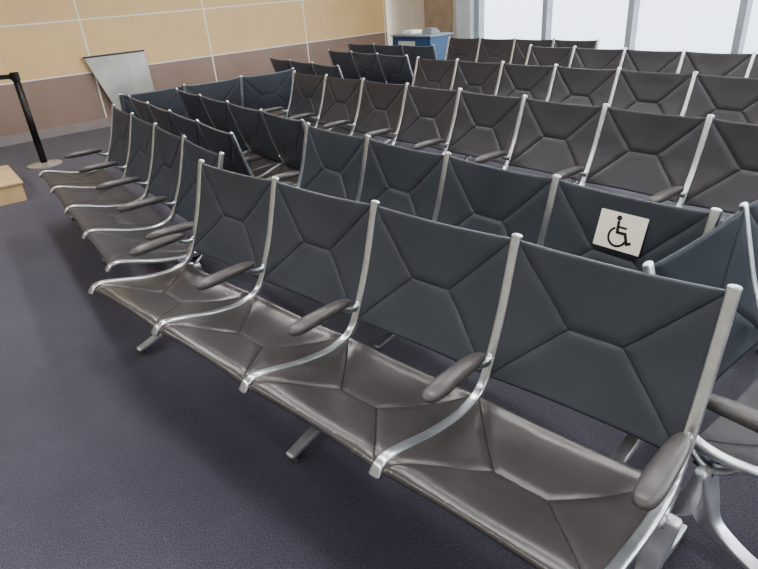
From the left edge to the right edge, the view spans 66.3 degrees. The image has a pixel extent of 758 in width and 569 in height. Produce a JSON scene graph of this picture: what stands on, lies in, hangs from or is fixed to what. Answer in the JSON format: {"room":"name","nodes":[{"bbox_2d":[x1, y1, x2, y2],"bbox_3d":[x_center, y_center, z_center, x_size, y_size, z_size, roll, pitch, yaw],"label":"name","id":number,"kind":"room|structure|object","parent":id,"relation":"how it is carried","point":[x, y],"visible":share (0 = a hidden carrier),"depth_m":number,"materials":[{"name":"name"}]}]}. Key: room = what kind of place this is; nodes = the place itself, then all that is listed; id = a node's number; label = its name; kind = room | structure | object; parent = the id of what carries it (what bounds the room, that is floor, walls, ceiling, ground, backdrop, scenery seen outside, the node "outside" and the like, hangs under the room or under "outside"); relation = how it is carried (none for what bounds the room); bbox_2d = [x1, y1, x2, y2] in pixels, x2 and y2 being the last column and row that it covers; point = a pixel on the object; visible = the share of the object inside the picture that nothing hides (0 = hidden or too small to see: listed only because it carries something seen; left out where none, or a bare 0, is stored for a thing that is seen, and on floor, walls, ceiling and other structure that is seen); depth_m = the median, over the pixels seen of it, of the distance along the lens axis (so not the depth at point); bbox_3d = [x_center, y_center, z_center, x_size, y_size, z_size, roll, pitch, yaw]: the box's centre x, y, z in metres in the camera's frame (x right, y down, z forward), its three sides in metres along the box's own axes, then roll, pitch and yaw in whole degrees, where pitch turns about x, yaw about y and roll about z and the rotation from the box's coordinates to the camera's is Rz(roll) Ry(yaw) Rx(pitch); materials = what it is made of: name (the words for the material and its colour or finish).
{"room":"airport waiting area","nodes":[
{"label":"airport waiting area","id":0,"kind":"room"},
{"bbox_2d":[0,0,387,136],"bbox_3d":[-4.927,-3.631,7.592,13.000,3.400,0.201,-24,33,-33],"label":"wall","id":1,"kind":"structure","parent":0,"point":[187,42],"depth_m":8.81,"materials":[{"name":"beige tile"}]},
{"bbox_2d":[0,117,110,146],"bbox_3d":[-4.740,-2.147,8.260,13.000,0.130,0.016,-24,33,-33],"label":"baseboard","id":2,"kind":"structure","parent":1,"relation":"attached to","point":[24,137],"depth_m":8.34,"materials":[{"name":"rubber"}]},
{"bbox_2d":[0,109,757,568],"bbox_3d":[0.787,0.435,2.711,12.900,0.200,19.400,-23,32,-32],"label":"floor","id":3,"kind":"structure","parent":0,"point":[112,456],"depth_m":2.30,"materials":[{"name":"carpet"}]},
{"bbox_2d":[0,165,26,205],"bbox_3d":[-4.052,-0.871,5.600,1.030,0.185,0.930,-23,32,-32],"label":"plinth","id":4,"kind":"object","parent":3,"relation":"on","point":[11,188],"visible":1,"depth_m":5.51,"materials":[{"name":"brown wood"}]},
{"bbox_2d":[0,72,62,169],"bbox_3d":[-4.890,-1.789,6.591,2.240,1.035,0.380,-5,27,0],"label":"stanchion","id":5,"kind":"object","parent":3,"relation":"on","point":[44,163],"visible":1,"depth_m":6.60,"materials":[{"name":"metal"}]},
{"bbox_2d":[82,49,154,109],"bbox_3d":[-3.802,-2.918,8.661,0.880,0.998,0.134,-24,33,-33],"label":"panel","id":6,"kind":"object","parent":3,"relation":"on","point":[128,72],"visible":0.6,"depth_m":8.59,"materials":[{"name":"silver metal"}]},
{"bbox_2d":[38,104,223,328],"bbox_3d":[-1.763,-0.599,3.952,0.719,0.873,2.500,-21,31,-29],"label":"bench","id":7,"kind":"object","parent":3,"relation":"on","point":[114,219],"visible":0.93,"depth_m":3.75,"materials":[{"name":"grey leather"}]},
{"bbox_2d":[118,68,293,118],"bbox_3d":[-1.837,-1.777,6.263,1.883,0.873,0.719,-21,31,-29],"label":"bench","id":8,"kind":"object","parent":3,"relation":"on","point":[263,91],"visible":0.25,"depth_m":6.01,"materials":[{"name":"leather"}]},
{"bbox_2d":[128,95,299,186],"bbox_3d":[-1.297,-1.022,4.705,0.632,0.873,2.500,-21,31,-29],"label":"bench","id":9,"kind":"object","parent":3,"relation":"on","point":[237,159],"visible":0.41,"depth_m":4.18,"materials":[{"name":"leather"}]},
{"bbox_2d":[175,88,304,169],"bbox_3d":[-0.930,-1.149,4.895,0.604,0.873,2.500,-22,32,-30],"label":"bench","id":10,"kind":"object","parent":3,"relation":"on","point":[278,138],"visible":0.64,"depth_m":4.42,"materials":[{"name":"leather"}]},
{"bbox_2d":[269,57,343,130],"bbox_3d":[-0.620,-2.378,7.246,0.719,0.873,1.883,-20,31,-27],"label":"bench","id":11,"kind":"object","parent":3,"relation":"on","point":[279,65],"visible":0.09,"depth_m":6.85,"materials":[{"name":"leather"}]},
{"bbox_2d":[327,49,412,84],"bbox_3d":[0.115,-2.642,7.644,0.719,0.873,1.883,-20,31,-28],"label":"bench","id":12,"kind":"object","parent":3,"relation":"on","point":[380,68],"visible":0.53,"depth_m":7.28,"materials":[{"name":"leather"}]},
{"bbox_2d":[347,43,436,74],"bbox_3d":[0.346,-3.047,8.399,0.561,0.873,1.883,-24,33,-33],"label":"bench","id":13,"kind":"object","parent":3,"relation":"on","point":[424,52],"visible":0.16,"depth_m":7.93,"materials":[{"name":"leather"}]},
{"bbox_2d":[88,159,742,568],"bbox_3d":[-0.216,0.203,2.144,2.500,0.873,0.719,20,36,39],"label":"bench","id":14,"kind":"object","parent":3,"relation":"on","point":[639,354],"visible":1,"depth_m":1.78,"materials":[{"name":"leather"}]},
{"bbox_2d":[390,32,453,59],"bbox_3d":[0.708,-3.652,9.533,0.500,0.864,0.980,-23,32,-32],"label":"counter","id":15,"kind":"object","parent":3,"relation":"on","point":[440,40],"depth_m":9.12,"materials":[{"name":"blue laminate"}]},
{"bbox_2d":[402,29,421,33],"bbox_3d":[0.540,-4.129,9.484,0.220,0.050,0.240,-23,32,-32],"label":"paper stack","id":16,"kind":"object","parent":15,"relation":"on","point":[412,31],"visible":1,"depth_m":9.42,"materials":[{"name":"white paper"}]},
{"bbox_2d":[390,32,453,36],"bbox_3d":[0.678,-4.025,9.342,0.500,0.024,0.980,-23,32,-32],"label":"countertop","id":17,"kind":"structure","parent":15,"relation":"on","point":[441,33],"depth_m":9.12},
{"bbox_2d":[423,28,439,33],"bbox_3d":[0.822,-3.995,9.145,0.180,0.080,0.200,-23,32,-32],"label":"office machine","id":18,"kind":"object","parent":15,"relation":"on","point":[427,30],"visible":1,"depth_m":9.09,"materials":[{"name":"grey plastic"}]},
{"bbox_2d":[282,122,722,462],"bbox_3d":[0.111,-0.127,2.735,0.654,0.873,2.500,-24,33,-33],"label":"bench","id":19,"kind":"object","parent":3,"relation":"on","point":[555,213],"visible":0.34,"depth_m":2.50,"materials":[{"name":"leather"}]},
{"bbox_2d":[262,70,757,346],"bbox_3d":[0.361,-0.948,4.299,0.719,0.873,4.900,-23,32,-32],"label":"bench","id":20,"kind":"object","parent":3,"relation":"on","point":[709,162],"visible":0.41,"depth_m":3.65,"materials":[{"name":"black leather"}]},
{"bbox_2d":[445,36,599,64],"bbox_3d":[1.561,-2.700,7.529,0.611,0.873,2.500,-23,32,-32],"label":"bench","id":21,"kind":"object","parent":3,"relation":"on","point":[511,51],"visible":0.2,"depth_m":7.71,"materials":[{"name":"black leather"}]},
{"bbox_2d":[541,0,552,39],"bbox_3d":[2.521,-4.725,8.553,0.140,3.400,0.085,-23,32,-32],"label":"trim","id":22,"kind":"structure","parent":3,"relation":"on","point":[547,10],"depth_m":8.86,"materials":[{"name":"grey paint"}]},
{"bbox_2d":[384,56,757,222],"bbox_3d":[1.307,-1.419,5.069,0.719,0.873,3.700,-23,32,-32],"label":"bench","id":23,"kind":"object","parent":3,"relation":"on","point":[735,99],"visible":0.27,"depth_m":4.71,"materials":[{"name":"black leather"}]},
{"bbox_2d":[624,0,640,49],"bbox_3d":[3.389,-4.275,7.537,0.140,3.400,0.085,-23,32,-32],"label":"trim","id":24,"kind":"structure","parent":3,"relation":"on","point":[634,5],"depth_m":7.88,"materials":[{"name":"grey paint"}]},
{"bbox_2d":[525,44,757,77],"bbox_3d":[2.375,-1.745,5.538,0.719,0.873,3.083,-22,32,-30],"label":"bench","id":25,"kind":"object","parent":3,"relation":"on","point":[716,64],"visible":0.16,"depth_m":5.55,"materials":[{"name":"black leather"}]},
{"bbox_2d":[642,200,757,568],"bbox_3d":[1.881,0.019,2.171,2.500,0.873,0.683,-24,33,-33],"label":"bench","id":26,"kind":"object","parent":3,"relation":"on","point":[726,254],"visible":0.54,"depth_m":1.67,"materials":[{"name":"leather"}]},
{"bbox_2d":[730,0,752,53],"bbox_3d":[4.257,-3.824,6.521,0.140,3.400,0.085,-23,32,-32],"label":"trim","id":27,"kind":"structure","parent":3,"relation":"on","point":[745,7],"depth_m":6.87,"materials":[{"name":"grey paint"}]},
{"bbox_2d":[385,0,455,44],"bbox_3d":[0.754,-5.694,10.722,0.200,3.400,3.000,-23,32,-32],"label":"wall","id":28,"kind":"structure","parent":0,"point":[401,15],"depth_m":11.21,"materials":[{"name":"paint"}]},
{"bbox_2d":[424,0,452,37],"bbox_3d":[1.076,-4.885,10.523,0.050,2.100,0.700,-23,32,-32],"label":"door","id":29,"kind":"structure","parent":28,"relation":"in","point":[438,14],"depth_m":10.47,"materials":[{"name":"brown wood"}]},
{"bbox_2d":[456,0,473,38],"bbox_3d":[1.447,-5.216,9.680,0.140,3.400,0.340,-23,32,-32],"label":"column","id":30,"kind":"structure","parent":28,"relation":"attached to","point":[464,8],"depth_m":9.95,"materials":[{"name":"white paint"}]},
{"bbox_2d":[474,0,484,37],"bbox_3d":[1.653,-5.176,9.569,0.140,3.400,0.120,-23,32,-32],"label":"trim","id":31,"kind":"structure","parent":28,"relation":"attached to","point":[479,5],"depth_m":9.85,"materials":[{"name":"grey paint"}]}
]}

